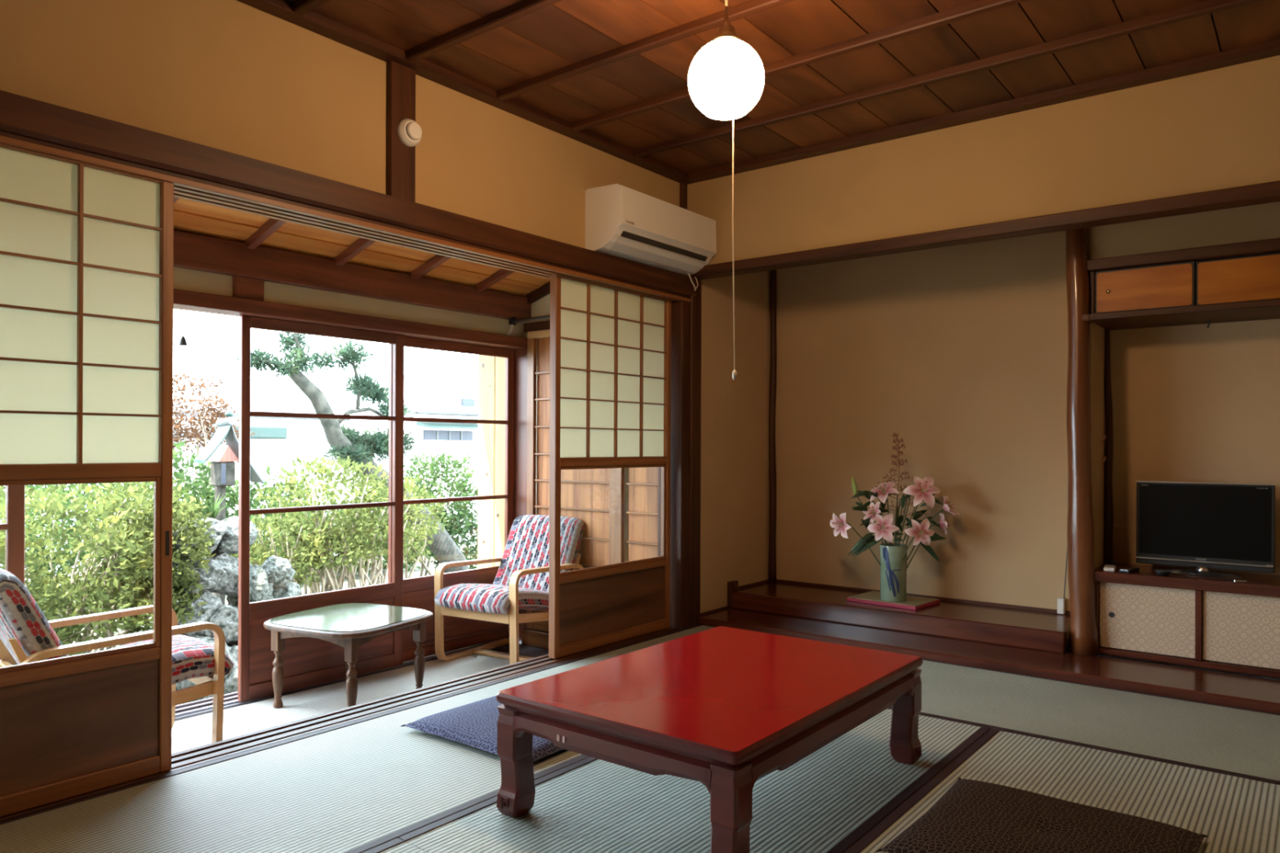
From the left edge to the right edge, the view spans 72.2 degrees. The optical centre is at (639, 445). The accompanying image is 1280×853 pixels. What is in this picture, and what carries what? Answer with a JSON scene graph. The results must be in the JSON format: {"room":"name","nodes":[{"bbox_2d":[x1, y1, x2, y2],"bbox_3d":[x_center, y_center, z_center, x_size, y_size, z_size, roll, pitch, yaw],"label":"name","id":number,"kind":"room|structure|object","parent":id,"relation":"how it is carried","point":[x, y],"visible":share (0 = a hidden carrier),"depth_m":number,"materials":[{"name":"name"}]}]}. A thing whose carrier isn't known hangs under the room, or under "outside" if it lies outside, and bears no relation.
{"room":"traditional dwelling","nodes":[
{"label":"traditional dwelling","id":0,"kind":"room"},
{"bbox_2d":[174,637,521,721],"bbox_3d":[-2.473,1.301,3.790,0.250,0.098,5.350,0,0,38],"label":"trim","id":1,"kind":"structure","parent":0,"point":[191,709],"depth_m":4.36,"materials":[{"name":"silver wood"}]},
{"bbox_2d":[173,266,524,337],"bbox_3d":[-2.402,-0.870,3.723,0.070,0.320,5.320,0,0,38],"label":"wall","id":2,"kind":"structure","parent":0,"point":[186,279],"depth_m":4.73,"materials":[{"name":"paint"}]},
{"bbox_2d":[0,484,25,664],"bbox_3d":[-2.808,0.303,3.208,0.030,1.894,0.955,0,0,38],"label":"window","id":3,"kind":"structure","parent":2,"relation":"in","point":[15,526],"depth_m":3.55,"materials":[{"name":"brown wood"}]},
{"bbox_2d":[232,275,264,301],"bbox_3d":[-1.908,-0.763,4.276,0.050,0.110,0.140,0,0,38],"label":"trim","id":4,"kind":"structure","parent":2,"relation":"attached to","point":[245,287],"depth_m":4.25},
{"bbox_2d":[237,315,404,702],"bbox_3d":[-1.663,0.308,4.678,0.030,1.894,0.960,0,0,38],"label":"sliding glass door","id":5,"kind":"structure","parent":2,"relation":"in","point":[308,661],"depth_m":4.57,"materials":[{"name":"brown wood"}]},
{"bbox_2d":[173,288,527,349],"bbox_3d":[-2.391,-0.676,3.714,0.160,0.068,5.320,0,0,38],"label":"trim","id":6,"kind":"structure","parent":2,"relation":"attached to","point":[183,300],"depth_m":4.59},
{"bbox_2d":[173,230,531,322],"bbox_3d":[-2.390,-0.897,3.714,0.160,0.155,5.320,0,0,38],"label":"trim","id":7,"kind":"structure","parent":2,"relation":"attached to","point":[193,251],"depth_m":4.59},
{"bbox_2d":[387,336,514,662],"bbox_3d":[-1.141,0.310,5.430,0.030,1.894,0.970,0,0,38],"label":"sliding glass door","id":8,"kind":"structure","parent":2,"relation":"in","point":[459,633],"depth_m":5.44,"materials":[{"name":"brown wood"}]},
{"bbox_2d":[507,315,550,335],"bbox_3d":[-0.367,-0.761,5.292,1.166,0.125,0.045,0,0,36],"label":"pole","id":9,"kind":"object","parent":2,"relation":"attached to","point":[513,321],"visible":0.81,"depth_m":5.56,"materials":[{"name":"brown wood"}]},
{"bbox_2d":[173,196,550,297],"bbox_3d":[-1.927,-1.152,3.354,1.350,0.408,5.320,0,0,38],"label":"ceiling","id":10,"kind":"structure","parent":0,"point":[253,230],"depth_m":4.50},
{"bbox_2d":[0,0,770,613],"bbox_3d":[-1.081,-0.289,3.282,0.160,2.670,6.250,0,0,38],"label":"wall","id":11,"kind":"structure","parent":0,"point":[232,76],"depth_m":3.32,"materials":[{"name":"beige paint"}]},
{"bbox_2d":[0,142,173,817],"bbox_3d":[-1.729,0.085,2.323,0.032,1.809,0.943,0,0,38],"label":"door","id":12,"kind":"structure","parent":11,"relation":"in","point":[86,250],"depth_m":2.51,"materials":[{"name":"paper"}]},
{"bbox_2d":[0,626,687,820],"bbox_3d":[-1.391,1.173,2.854,0.166,0.362,5.200,0,0,38],"label":"trim","id":13,"kind":"structure","parent":11,"relation":"attached to","point":[214,751],"depth_m":3.25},
{"bbox_2d":[0,130,690,302],"bbox_3d":[-1.380,-0.829,2.858,0.165,0.053,5.210,0,0,38],"label":"door head track","id":14,"kind":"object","parent":11,"relation":"attached to","point":[185,187],"depth_m":3.14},
{"bbox_2d":[0,89,696,296],"bbox_3d":[-1.326,-0.888,2.835,0.078,0.105,5.240,0,0,38],"label":"wooden beam","id":15,"kind":"structure","parent":11,"relation":"attached to","point":[20,115],"depth_m":2.95,"materials":[{"name":"wood"}]},
{"bbox_2d":[396,118,422,146],"bbox_3d":[-0.878,-1.211,3.384,0.049,0.104,0.104,0,0,38],"label":"smoke detector","id":16,"kind":"object","parent":11,"relation":"attached to","point":[409,132],"visible":1,"depth_m":3.36,"materials":[{"name":"white plastic"}]},
{"bbox_2d":[236,0,694,184],"bbox_3d":[-1.328,-1.486,2.832,0.075,0.040,5.230,0,0,38],"label":"trim","id":17,"kind":"structure","parent":11,"relation":"attached to","point":[317,23],"depth_m":3.53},
{"bbox_2d":[548,274,671,659],"bbox_3d":[-0.128,0.092,4.467,0.042,1.809,0.917,0,0,38],"label":"door","id":18,"kind":"structure","parent":11,"relation":"in","point":[610,395],"depth_m":4.42,"materials":[{"name":"paper"}]},
{"bbox_2d":[585,183,716,290],"bbox_3d":[0.082,-1.049,4.516,0.235,0.385,0.833,0,0,38],"label":"air conditioner","id":19,"kind":"object","parent":11,"relation":"attached to","point":[621,221],"visible":1,"depth_m":4.32,"materials":[{"name":"white plastic"}]},
{"bbox_2d":[657,280,701,628],"bbox_3d":[0.214,0.061,4.921,0.192,1.980,0.180,0,0,38],"label":"trim","id":20,"kind":"structure","parent":11,"relation":"attached to","point":[686,316],"depth_m":4.84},
{"bbox_2d":[727,580,738,608],"bbox_3d":[0.553,0.885,5.237,0.025,0.155,0.090,0,0,38],"label":"trim","id":21,"kind":"structure","parent":11,"relation":"attached to","point":[733,585],"depth_m":5.21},
{"bbox_2d":[731,590,1066,653],"bbox_3d":[1.266,0.915,4.676,1.840,0.100,0.060,0,0,38],"label":"trim","id":22,"kind":"structure","parent":11,"relation":"attached to","point":[1046,639],"depth_m":4.54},
{"bbox_2d":[698,608,1279,714],"bbox_3d":[1.947,1.013,3.922,3.840,0.090,0.413,0,0,38],"label":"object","id":23,"kind":"structure","parent":11,"relation":"attached to","point":[1252,693],"depth_m":3.96,"materials":[{"name":"wood"}]},
{"bbox_2d":[487,644,548,657],"bbox_3d":[-1.926,1.317,3.288,1.230,0.070,5.230,0,0,38],"label":"floor","id":24,"kind":"structure","parent":0,"point":[524,650],"depth_m":5.51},
{"bbox_2d":[171,653,519,754],"bbox_3d":[-1.992,1.269,3.194,1.200,0.025,4.800,0,0,38],"label":"mat","id":25,"kind":"object","parent":24,"relation":"on","point":[190,733],"visible":0.02,"depth_m":4.32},
{"bbox_2d":[0,568,234,743],"bbox_3d":[-2.058,0.844,3.390,0.570,0.825,0.811,0,0,44],"label":"armchair","id":26,"kind":"object","parent":25,"relation":"on","point":[27,634],"visible":0.47,"depth_m":3.34,"materials":[{"name":"wood"}]},
{"bbox_2d":[0,568,69,664],"bbox_3d":[-2.232,0.679,3.209,0.495,0.495,0.307,0,0,44],"label":"cushion","id":27,"kind":"object","parent":26,"relation":"on","point":[25,632],"depth_m":3.01,"materials":[{"name":"fabric"}]},
{"bbox_2d":[108,634,234,684],"bbox_3d":[-1.993,0.888,3.458,0.495,0.191,0.623,0,0,44],"label":"seat cushion","id":28,"kind":"object","parent":26,"relation":"on","point":[193,660],"depth_m":3.43,"materials":[{"name":"fabric"}]},
{"bbox_2d":[262,603,433,708],"bbox_3d":[-1.428,1.049,4.333,0.660,0.420,0.660,0,0,26],"label":"coffee table","id":29,"kind":"object","parent":25,"relation":"on","point":[349,626],"visible":0.91,"depth_m":4.21,"materials":[{"name":"brown wood"}]},
{"bbox_2d":[434,515,584,664],"bbox_3d":[-0.763,0.850,5.218,0.600,0.825,0.811,0,0,31],"label":"armchair","id":30,"kind":"object","parent":25,"relation":"on","point":[522,580],"visible":0.87,"depth_m":5.12,"materials":[{"name":"fabric"}]},
{"bbox_2d":[434,583,548,613],"bbox_3d":[-0.811,0.893,5.138,0.525,0.191,0.623,0,0,31],"label":"seat cushion","id":31,"kind":"object","parent":30,"relation":"on","point":[460,598],"depth_m":4.94,"materials":[{"name":"fabric"}]},
{"bbox_2d":[493,515,584,591],"bbox_3d":[-0.633,0.685,5.434,0.525,0.495,0.307,0,0,31],"label":"cushion","id":32,"kind":"object","parent":30,"relation":"on","point":[527,544],"depth_m":5.40,"materials":[{"name":"fabric"}]},
{"bbox_2d":[524,293,628,613],"bbox_3d":[-0.259,-0.071,5.429,1.220,2.860,0.070,0,0,38],"label":"wall","id":33,"kind":"structure","parent":0,"point":[541,307],"depth_m":5.65,"materials":[{"name":"paint"}]},
{"bbox_2d":[513,348,527,639],"bbox_3d":[-0.780,0.318,5.796,0.150,1.907,0.050,0,0,38],"label":"trim","id":34,"kind":"structure","parent":33,"relation":"attached to","point":[520,355],"depth_m":5.77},
{"bbox_2d":[521,627,548,649],"bbox_3d":[-0.287,1.239,5.360,1.170,0.100,0.068,0,0,38],"label":"baseboard","id":35,"kind":"structure","parent":33,"relation":"attached to","point":[530,637],"depth_m":5.62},
{"bbox_2d":[524,281,550,332],"bbox_3d":[-0.275,-1.035,5.363,1.170,0.598,0.060,0,0,38],"label":"trim","id":36,"kind":"structure","parent":33,"relation":"attached to","point":[539,293],"depth_m":5.64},
{"bbox_2d":[526,328,657,631],"bbox_3d":[-0.272,0.221,5.349,1.130,1.915,0.048,0,0,38],"label":"door","id":37,"kind":"structure","parent":33,"relation":"in","point":[593,496],"depth_m":5.38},
{"bbox_2d":[288,0,1279,173],"bbox_3d":[0.155,-1.540,1.722,3.980,0.158,5.300,0,0,38],"label":"ceiling","id":38,"kind":"structure","parent":0,"point":[617,71],"depth_m":3.29,"materials":[{"name":"wood"}]},
{"bbox_2d":[688,0,764,379],"bbox_3d":[0.253,-0.843,2.589,0.225,1.296,0.225,0,0,38],"label":"pendant lamp","id":39,"kind":"object","parent":38,"relation":"hanging from","point":[726,77],"visible":1,"depth_m":2.52,"materials":[{"name":"white"}]},
{"bbox_2d":[737,582,1071,649],"bbox_3d":[1.421,0.917,4.879,1.835,0.098,0.450,0,0,38],"label":"platform","id":40,"kind":"structure","parent":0,"point":[975,611],"depth_m":4.68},
{"bbox_2d":[846,591,940,610],"bbox_3d":[1.405,0.857,4.878,0.410,0.022,0.300,0,0,43],"label":"display board","id":41,"kind":"object","parent":40,"relation":"on","point":[913,602],"visible":0.89,"depth_m":4.80,"materials":[{"name":"red paint"}]},
{"bbox_2d":[880,542,907,601],"bbox_3d":[1.390,0.694,4.821,0.147,0.303,0.148,0,0,38],"label":"vase","id":42,"kind":"object","parent":41,"relation":"on","point":[893,571],"visible":0.94,"depth_m":4.76,"materials":[{"name":"green ceramic"}]},
{"bbox_2d":[830,512,880,565],"bbox_3d":[1.219,0.575,4.805,0.363,0.422,0.115,0,0,16],"label":"lily","id":43,"kind":"object","parent":42,"relation":"in","point":[838,525],"visible":0.98,"depth_m":4.83,"materials":[{"name":"pink plant"}]},
{"bbox_2d":[862,501,887,545],"bbox_3d":[1.298,0.543,4.764,0.186,0.484,0.101,0,0,18],"label":"lily","id":44,"kind":"object","parent":42,"relation":"in","point":[872,512],"visible":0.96,"depth_m":4.78,"materials":[{"name":"pink plant"}]},
{"bbox_2d":[866,512,899,549],"bbox_3d":[1.316,0.574,4.737,0.134,0.422,0.136,0,0,-15],"label":"lily","id":45,"kind":"object","parent":42,"relation":"in","point":[883,528],"visible":1,"depth_m":4.72,"materials":[{"name":"pink plant"}]},
{"bbox_2d":[870,480,899,546],"bbox_3d":[1.337,0.488,4.809,0.151,0.594,0.162,0,0,12],"label":"lily","id":46,"kind":"object","parent":42,"relation":"in","point":[882,495],"visible":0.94,"depth_m":4.81,"materials":[{"name":"pink plant"}]},
{"bbox_2d":[848,484,946,561],"bbox_3d":[1.404,0.472,4.799,0.504,0.548,0.232,0,0,3],"label":"leafy stems","id":47,"kind":"object","parent":42,"relation":"in","point":[860,546],"visible":0.68,"depth_m":4.81,"materials":[{"name":"green plant"}]},
{"bbox_2d":[869,430,932,546],"bbox_3d":[1.426,0.305,4.809,0.332,0.780,0.076,0,0,16],"label":"dry grass spray","id":48,"kind":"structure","parent":42,"relation":"in","point":[898,448],"depth_m":4.81,"materials":[{"name":"brown"}]},
{"bbox_2d":[902,518,934,561],"bbox_3d":[1.449,0.586,4.716,0.230,0.402,0.116,0,0,38],"label":"lily","id":49,"kind":"object","parent":42,"relation":"in","point":[920,532],"visible":0.98,"depth_m":4.67,"materials":[{"name":"pink plant"}]},
{"bbox_2d":[902,475,940,546],"bbox_3d":[1.486,0.475,4.740,0.228,0.624,0.141,0,0,38],"label":"lily","id":50,"kind":"object","parent":42,"relation":"in","point":[923,489],"visible":0.97,"depth_m":4.71,"materials":[{"name":"pink plant"}]},
{"bbox_2d":[906,512,949,568],"bbox_3d":[1.546,0.576,4.800,0.279,0.424,0.120,0,0,27],"label":"lily","id":51,"kind":"object","parent":42,"relation":"in","point":[944,525],"visible":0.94,"depth_m":4.75,"materials":[{"name":"pink plant"}]},
{"bbox_2d":[906,495,959,560],"bbox_3d":[1.558,0.526,4.789,0.346,0.522,0.139,0,0,38],"label":"lily","id":52,"kind":"object","parent":42,"relation":"in","point":[946,507],"visible":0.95,"depth_m":4.73,"materials":[{"name":"pink plant"}]},
{"bbox_2d":[687,49,1279,264],"bbox_3d":[1.800,-1.292,3.754,3.880,0.640,0.070,0,0,38],"label":"wall","id":53,"kind":"structure","parent":0,"point":[1216,129],"depth_m":3.82,"materials":[{"name":"beige paint"}]},
{"bbox_2d":[688,180,1279,279],"bbox_3d":[1.794,-0.950,3.723,3.850,0.055,0.105,0,0,38],"label":"trim","id":54,"kind":"structure","parent":53,"relation":"attached to","point":[1268,192],"depth_m":3.81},
{"bbox_2d":[688,38,1279,182],"bbox_3d":[1.786,-1.472,3.674,3.805,0.040,0.075,0,0,38],"label":"trim","id":55,"kind":"structure","parent":53,"relation":"attached to","point":[1270,48],"depth_m":3.78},
{"bbox_2d":[775,230,1279,679],"bbox_3d":[2.386,-0.165,4.480,3.840,2.450,0.100,0,0,38],"label":"wall","id":56,"kind":"structure","parent":0,"point":[961,351],"depth_m":4.82,"materials":[{"name":"paint"}]},
{"bbox_2d":[768,269,776,582],"bbox_3d":[0.845,-0.245,5.584,0.051,2.223,0.061,0,0,-13],"label":"trim","id":57,"kind":"structure","parent":56,"relation":"attached to","point":[772,390],"depth_m":5.57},
{"bbox_2d":[776,579,1070,614],"bbox_3d":[1.556,0.860,5.051,1.835,0.017,0.012,0,0,38],"label":"baseboard","id":58,"kind":"structure","parent":56,"relation":"attached to","point":[1015,606],"depth_m":4.91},
{"bbox_2d":[1057,546,1067,614],"bbox_3d":[2.184,0.691,4.534,0.046,0.350,0.032,0,0,38],"label":"wall socket","id":59,"kind":"object","parent":56,"relation":"attached to","point":[1060,605],"depth_m":4.53,"materials":[{"name":"white plastic"}]},
{"bbox_2d":[1081,237,1279,330],"bbox_3d":[2.687,-0.705,3.899,1.255,0.327,0.450,0,0,38],"label":"upper cabinet","id":60,"kind":"object","parent":56,"relation":"attached to","point":[1237,282],"visible":0.98,"depth_m":3.91,"materials":[{"name":"brown wood"}]},
{"bbox_2d":[1081,314,1093,323],"bbox_3d":[2.100,-0.598,4.133,0.043,0.030,0.100,0,0,38],"label":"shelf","id":61,"kind":"object","parent":60,"relation":"attached to","point":[1089,317],"depth_m":4.09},
{"bbox_2d":[1084,226,1105,568],"bbox_3d":[2.213,-0.191,4.329,0.083,2.320,0.350,0,0,38],"label":"wall partition","id":62,"kind":"structure","parent":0,"point":[1096,331],"depth_m":4.29,"materials":[{"name":"paint"}]},
{"bbox_2d":[1066,650,1279,680],"bbox_3d":[0.456,1.089,2.113,3.970,0.065,6.300,0,0,38],"label":"floor","id":63,"kind":"structure","parent":0,"point":[1216,671],"depth_m":4.23,"materials":[{"name":"wood"}]},
{"bbox_2d":[0,697,590,852],"bbox_3d":[-1.013,1.020,2.464,0.907,0.052,1.850,0,0,38],"label":"mat","id":64,"kind":"object","parent":63,"relation":"on","point":[362,785],"visible":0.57,"depth_m":2.49,"materials":[{"name":"green wicker"}]},
{"bbox_2d":[400,695,563,761],"bbox_3d":[-0.418,0.971,3.111,0.620,0.046,0.575,0,0,38],"label":"floor cushion","id":65,"kind":"object","parent":64,"relation":"on","point":[474,724],"visible":0.33,"depth_m":3.00,"materials":[{"name":"fabric"}]},
{"bbox_2d":[362,838,427,852],"bbox_3d":[-0.819,1.020,1.220,0.923,0.052,1.845,0,0,38],"label":"mat","id":66,"kind":"object","parent":63,"relation":"on","point":[397,845],"visible":1,"depth_m":2.17,"materials":[{"name":"green wicker"}]},
{"bbox_2d":[437,624,715,705],"bbox_3d":[0.120,1.024,3.919,0.907,0.052,1.837,0,0,38],"label":"mat","id":67,"kind":"object","parent":63,"relation":"on","point":[477,693],"visible":0.24,"depth_m":3.93,"materials":[{"name":"green wicker"}]},
{"bbox_2d":[398,709,990,852],"bbox_3d":[0.314,1.025,2.676,0.923,0.052,1.845,0,0,38],"label":"mat","id":68,"kind":"object","parent":63,"relation":"on","point":[829,799],"visible":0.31,"depth_m":2.43,"materials":[{"name":"green wicker"}]},
{"bbox_2d":[496,626,922,852],"bbox_3d":[0.254,0.836,2.594,0.773,0.331,1.133,0,0,38],"label":"table","id":69,"kind":"object","parent":68,"relation":"on","point":[724,709],"visible":1,"depth_m":2.35,"materials":[{"name":"red paint"}]},
{"bbox_2d":[844,728,1279,852],"bbox_3d":[1.044,1.028,2.108,0.923,0.052,1.845,0,0,38],"label":"mat","id":70,"kind":"object","parent":63,"relation":"on","point":[1237,815],"visible":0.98,"depth_m":2.57,"materials":[{"name":"beige wicker"}]},
{"bbox_2d":[875,777,1208,852],"bbox_3d":[1.008,0.977,2.184,0.630,0.046,0.605,0,0,38],"label":"floor cushion","id":71,"kind":"object","parent":70,"relation":"on","point":[971,816],"visible":1,"depth_m":2.20,"materials":[{"name":"brown fabric"}]},
{"bbox_2d":[887,658,1279,785],"bbox_3d":[1.509,1.030,3.458,1.850,0.052,0.855,0,0,38],"label":"mat","id":72,"kind":"object","parent":63,"relation":"on","point":[1228,740],"visible":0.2,"depth_m":3.25,"materials":[{"name":"beige wicker"}]},
{"bbox_2d":[1094,562,1279,678],"bbox_3d":[2.701,0.779,3.894,1.216,0.385,0.408,0,0,38],"label":"base cabinet","id":73,"kind":"object","parent":63,"relation":"on","point":[1224,624],"visible":0.91,"depth_m":3.89,"materials":[{"name":"brown wood"}]},
{"bbox_2d":[1094,562,1279,597],"bbox_3d":[2.704,0.610,3.893,1.212,0.047,0.408,0,0,38],"label":"countertop","id":74,"kind":"structure","parent":73,"relation":"on","point":[1257,584],"depth_m":3.90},
{"bbox_2d":[1102,328,1113,562],"bbox_3d":[2.263,-0.003,4.247,0.044,1.177,0.432,0,0,29],"label":"trim","id":75,"kind":"structure","parent":74,"relation":"on","point":[1108,437],"depth_m":4.40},
{"bbox_2d":[1119,566,1139,573],"bbox_3d":[2.276,0.577,4.087,0.130,0.016,0.048,0,0,-42],"label":"remote control","id":76,"kind":"object","parent":74,"relation":"on","point":[1127,570],"visible":1,"depth_m":4.06,"materials":[{"name":"black plastic"}]},
{"bbox_2d":[1153,568,1171,575],"bbox_3d":[2.370,0.574,3.983,0.072,0.022,0.072,0,0,38],"label":"dish","id":77,"kind":"object","parent":74,"relation":"on","point":[1158,571],"visible":1,"depth_m":3.97,"materials":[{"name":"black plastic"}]},
{"bbox_2d":[1135,480,1275,578],"bbox_3d":[2.553,0.377,3.993,0.536,0.418,0.188,0,0,38],"label":"television","id":78,"kind":"object","parent":74,"relation":"on","point":[1204,526],"visible":1,"depth_m":4.01,"materials":[{"name":"black plastic"}]},
{"bbox_2d":[1090,201,1279,259],"bbox_3d":[2.617,-1.109,3.780,1.222,0.480,0.025,0,0,38],"label":"wall","id":79,"kind":"structure","parent":0,"point":[1260,221],"depth_m":3.91,"materials":[{"name":"paint"}]},
{"bbox_2d":[1066,227,1098,655],"bbox_3d":[2.074,-0.190,4.130,0.156,2.324,0.116,0,0,38],"label":"pillar","id":80,"kind":"structure","parent":79,"relation":"attached to","point":[1080,523],"depth_m":4.10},
{"bbox_3d":[-2.584,1.498,6.477,0.510,0.575,0.506,2,-3,41],"label":"rock","id":81,"kind":"object","parent":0,"visible":0},
{"bbox_2d":[271,581,300,599],"bbox_3d":[-2.714,1.192,6.537,0.358,0.426,0.415,0,0,-15],"label":"rock","id":82,"kind":"object","parent":81,"relation":"on","point":[292,589],"visible":0.14,"depth_m":6.42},
{"bbox_2d":[226,582,274,607],"bbox_3d":[-2.787,1.074,6.321,0.285,0.341,0.349,0,0,14],"label":"rock","id":83,"kind":"object","parent":82,"relation":"on","point":[233,601],"visible":0.2,"depth_m":6.21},
{"bbox_2d":[260,555,295,589],"bbox_3d":[-2.675,0.928,6.428,0.295,0.254,0.266,0,0,45],"label":"rock","id":84,"kind":"object","parent":82,"relation":"on","point":[279,571],"visible":0.68,"depth_m":6.35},
{"label":"outside","id":85,"kind":"structure","parent":0,"visible":0},
{"bbox_2d":[37,541,477,705],"bbox_3d":[-15.970,1.718,15.595,35.650,0.130,55.000,0,0,38],"label":"ground","id":86,"kind":"structure","parent":85,"point":[416,573],"depth_m":11.44,"materials":[{"name":"soil"}]},
{"bbox_2d":[0,483,189,608],"bbox_3d":[-6.662,1.052,8.198,1.177,1.615,5.447,0,0,38],"label":"hedge","id":87,"kind":"object","parent":86,"relation":"on","point":[69,563],"visible":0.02,"depth_m":8.91,"materials":[{"name":"green plant"}]},
{"bbox_2d":[0,479,208,656],"bbox_3d":[-3.722,0.922,5.266,1.405,1.589,2.305,0,0,32],"label":"bush","id":88,"kind":"object","parent":86,"relation":"on","point":[109,581],"visible":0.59,"depth_m":5.39,"materials":[{"name":"green plant"}]},
{"bbox_2d":[115,495,216,635],"bbox_3d":[-3.061,1.019,5.690,0.523,1.396,0.612,0,0,38],"label":"bush","id":89,"kind":"object","parent":86,"relation":"on","point":[148,574],"visible":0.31,"depth_m":5.62,"materials":[{"name":"green plant"}]},
{"bbox_2d":[0,440,332,576],"bbox_3d":[-4.312,0.816,8.281,1.662,1.788,3.284,0,0,38],"label":"bush","id":90,"kind":"object","parent":86,"relation":"on","point":[205,492],"visible":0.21,"depth_m":8.14,"materials":[{"name":"green plant"}]},
{"bbox_2d":[146,371,255,512],"bbox_3d":[-5.671,0.391,10.978,0.822,2.619,1.598,0,0,38],"label":"tree","id":91,"kind":"object","parent":86,"relation":"on","point":[202,421],"visible":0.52,"depth_m":10.99,"materials":[{"name":"orange plant"}]},
{"bbox_2d":[175,635,235,703],"bbox_3d":[-2.822,1.460,5.683,0.412,0.490,0.348,0,0,-36],"label":"rock","id":92,"kind":"object","parent":86,"relation":"on","point":[184,684],"visible":0.12,"depth_m":5.61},
{"bbox_2d":[177,590,222,637],"bbox_3d":[-2.899,1.142,5.793,0.267,0.378,0.338,0,0,-19],"label":"rock","id":93,"kind":"object","parent":92,"relation":"on","point":[213,603],"visible":0.52,"depth_m":5.72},
{"bbox_2d":[194,408,264,604],"bbox_3d":[-3.558,0.693,7.583,0.273,2.025,0.520,0,0,38],"label":"shrine","id":94,"kind":"object","parent":86,"relation":"on","point":[222,457],"visible":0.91,"depth_m":7.53,"materials":[{"name":"wood"}]},
{"bbox_2d":[223,644,238,694],"bbox_3d":[-2.622,1.528,5.833,0.423,0.498,0.410,0,0,-22],"label":"rock","id":95,"kind":"object","parent":86,"relation":"on","point":[231,680],"visible":0.09,"depth_m":5.64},
{"bbox_2d":[231,640,238,646],"bbox_3d":[-2.670,1.298,6.023,0.353,0.418,0.367,0,0,30],"label":"rock","id":96,"kind":"object","parent":95,"relation":"on","point":[236,643],"visible":0.02,"depth_m":5.85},
{"bbox_2d":[208,604,238,646],"bbox_3d":[-2.754,1.220,5.909,0.397,0.332,0.306,0,0,-43],"label":"rock","id":97,"kind":"object","parent":96,"relation":"on","point":[226,616],"visible":0.38,"depth_m":5.79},
{"bbox_2d":[234,563,268,601],"bbox_3d":[-2.758,0.971,6.161,0.290,0.311,0.356,0,0,-21],"label":"rock","id":98,"kind":"object","parent":96,"relation":"on","point":[259,584],"visible":0.51,"depth_m":6.07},
{"bbox_2d":[205,551,238,595],"bbox_3d":[-2.898,0.888,6.092,0.281,0.312,0.410,0,0,31],"label":"rock","id":99,"kind":"object","parent":98,"relation":"on","point":[227,586],"visible":0.41,"depth_m":6.02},
{"bbox_2d":[210,515,258,555],"bbox_3d":[-2.868,0.644,6.209,0.351,0.283,0.325,0,0,37],"label":"rock","id":100,"kind":"object","parent":99,"relation":"on","point":[228,544],"visible":0.41,"depth_m":6.09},
{"bbox_2d":[196,493,226,519],"bbox_3d":[-3.000,0.432,6.159,0.208,0.210,0.206,0,0,38],"label":"grass tuft","id":101,"kind":"object","parent":100,"relation":"on","point":[215,511],"visible":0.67,"depth_m":6.14,"materials":[{"name":"green plant"}]},
{"bbox_2d":[0,425,478,586],"bbox_3d":[-7.388,0.699,10.374,0.400,1.980,14.500,0,0,38],"label":"wall","id":102,"kind":"structure","parent":86,"relation":"on","point":[269,446],"depth_m":13.12,"materials":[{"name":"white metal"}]},
{"bbox_2d":[173,398,350,439],"bbox_3d":[-9.307,0.281,19.791,3.800,2.800,4.200,0,0,38],"label":"house","id":103,"kind":"structure","parent":86,"relation":"on","point":[299,428],"depth_m":19.57,"materials":[{"name":"grey tile"}]},
{"bbox_2d":[249,497,421,583],"bbox_3d":[-3.972,1.211,11.433,1.095,1.224,2.825,0,0,38],"label":"hedge","id":104,"kind":"object","parent":86,"relation":"on","point":[340,512],"visible":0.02,"depth_m":11.27,"materials":[{"name":"green plant"}]},
{"bbox_2d":[230,455,448,595],"bbox_3d":[-2.528,0.900,7.441,1.242,1.641,2.034,0,0,38],"label":"bush","id":105,"kind":"object","parent":86,"relation":"on","point":[326,538],"visible":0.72,"depth_m":7.19,"materials":[{"name":"green plant"}]},
{"bbox_2d":[235,331,469,573],"bbox_3d":[-2.917,0.178,9.394,0.750,3.221,2.831,0,0,38],"label":"pine tree","id":106,"kind":"object","parent":86,"relation":"on","point":[344,442],"visible":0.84,"depth_m":9.10,"materials":[{"name":"green plant"}]},
{"bbox_2d":[346,373,478,440],"bbox_3d":[-3.870,0.104,20.058,2.650,3.200,4.700,0,0,38],"label":"house","id":107,"kind":"structure","parent":86,"relation":"on","point":[428,396],"depth_m":18.59,"materials":[{"name":"grey"}]},
{"bbox_2d":[377,452,478,578],"bbox_3d":[-2.681,0.920,11.063,1.083,1.692,1.754,0,0,41],"label":"bush","id":108,"kind":"object","parent":86,"relation":"on","point":[455,526],"visible":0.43,"depth_m":11.06,"materials":[{"name":"green plant"}]},
{"bbox_3d":[-2.913,1.698,4.163,0.900,0.020,15.000,0,0,38],"label":"path","id":109,"kind":"object","parent":86,"relation":"on","visible":0},
{"bbox_2d":[477,355,505,568],"bbox_3d":[-0.996,0.356,6.044,0.335,2.720,0.026,0,0,38],"label":"post","id":110,"kind":"object","parent":109,"relation":"on","point":[491,370],"visible":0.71,"depth_m":6.05,"materials":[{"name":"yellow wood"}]},
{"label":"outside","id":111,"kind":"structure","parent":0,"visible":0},
{"bbox_2d":[172,557,226,594],"bbox_3d":[-2.991,0.871,5.903,0.391,0.258,0.366,0,0,27],"label":"rock","id":112,"kind":"object","parent":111,"point":[215,575],"visible":0.46,"depth_m":5.82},
{"bbox_2d":[172,517,229,557],"bbox_3d":[-2.997,0.624,5.990,0.389,0.273,0.448,0,0,12],"label":"rock","id":113,"kind":"object","parent":112,"relation":"on","point":[220,528],"visible":0.37,"depth_m":5.89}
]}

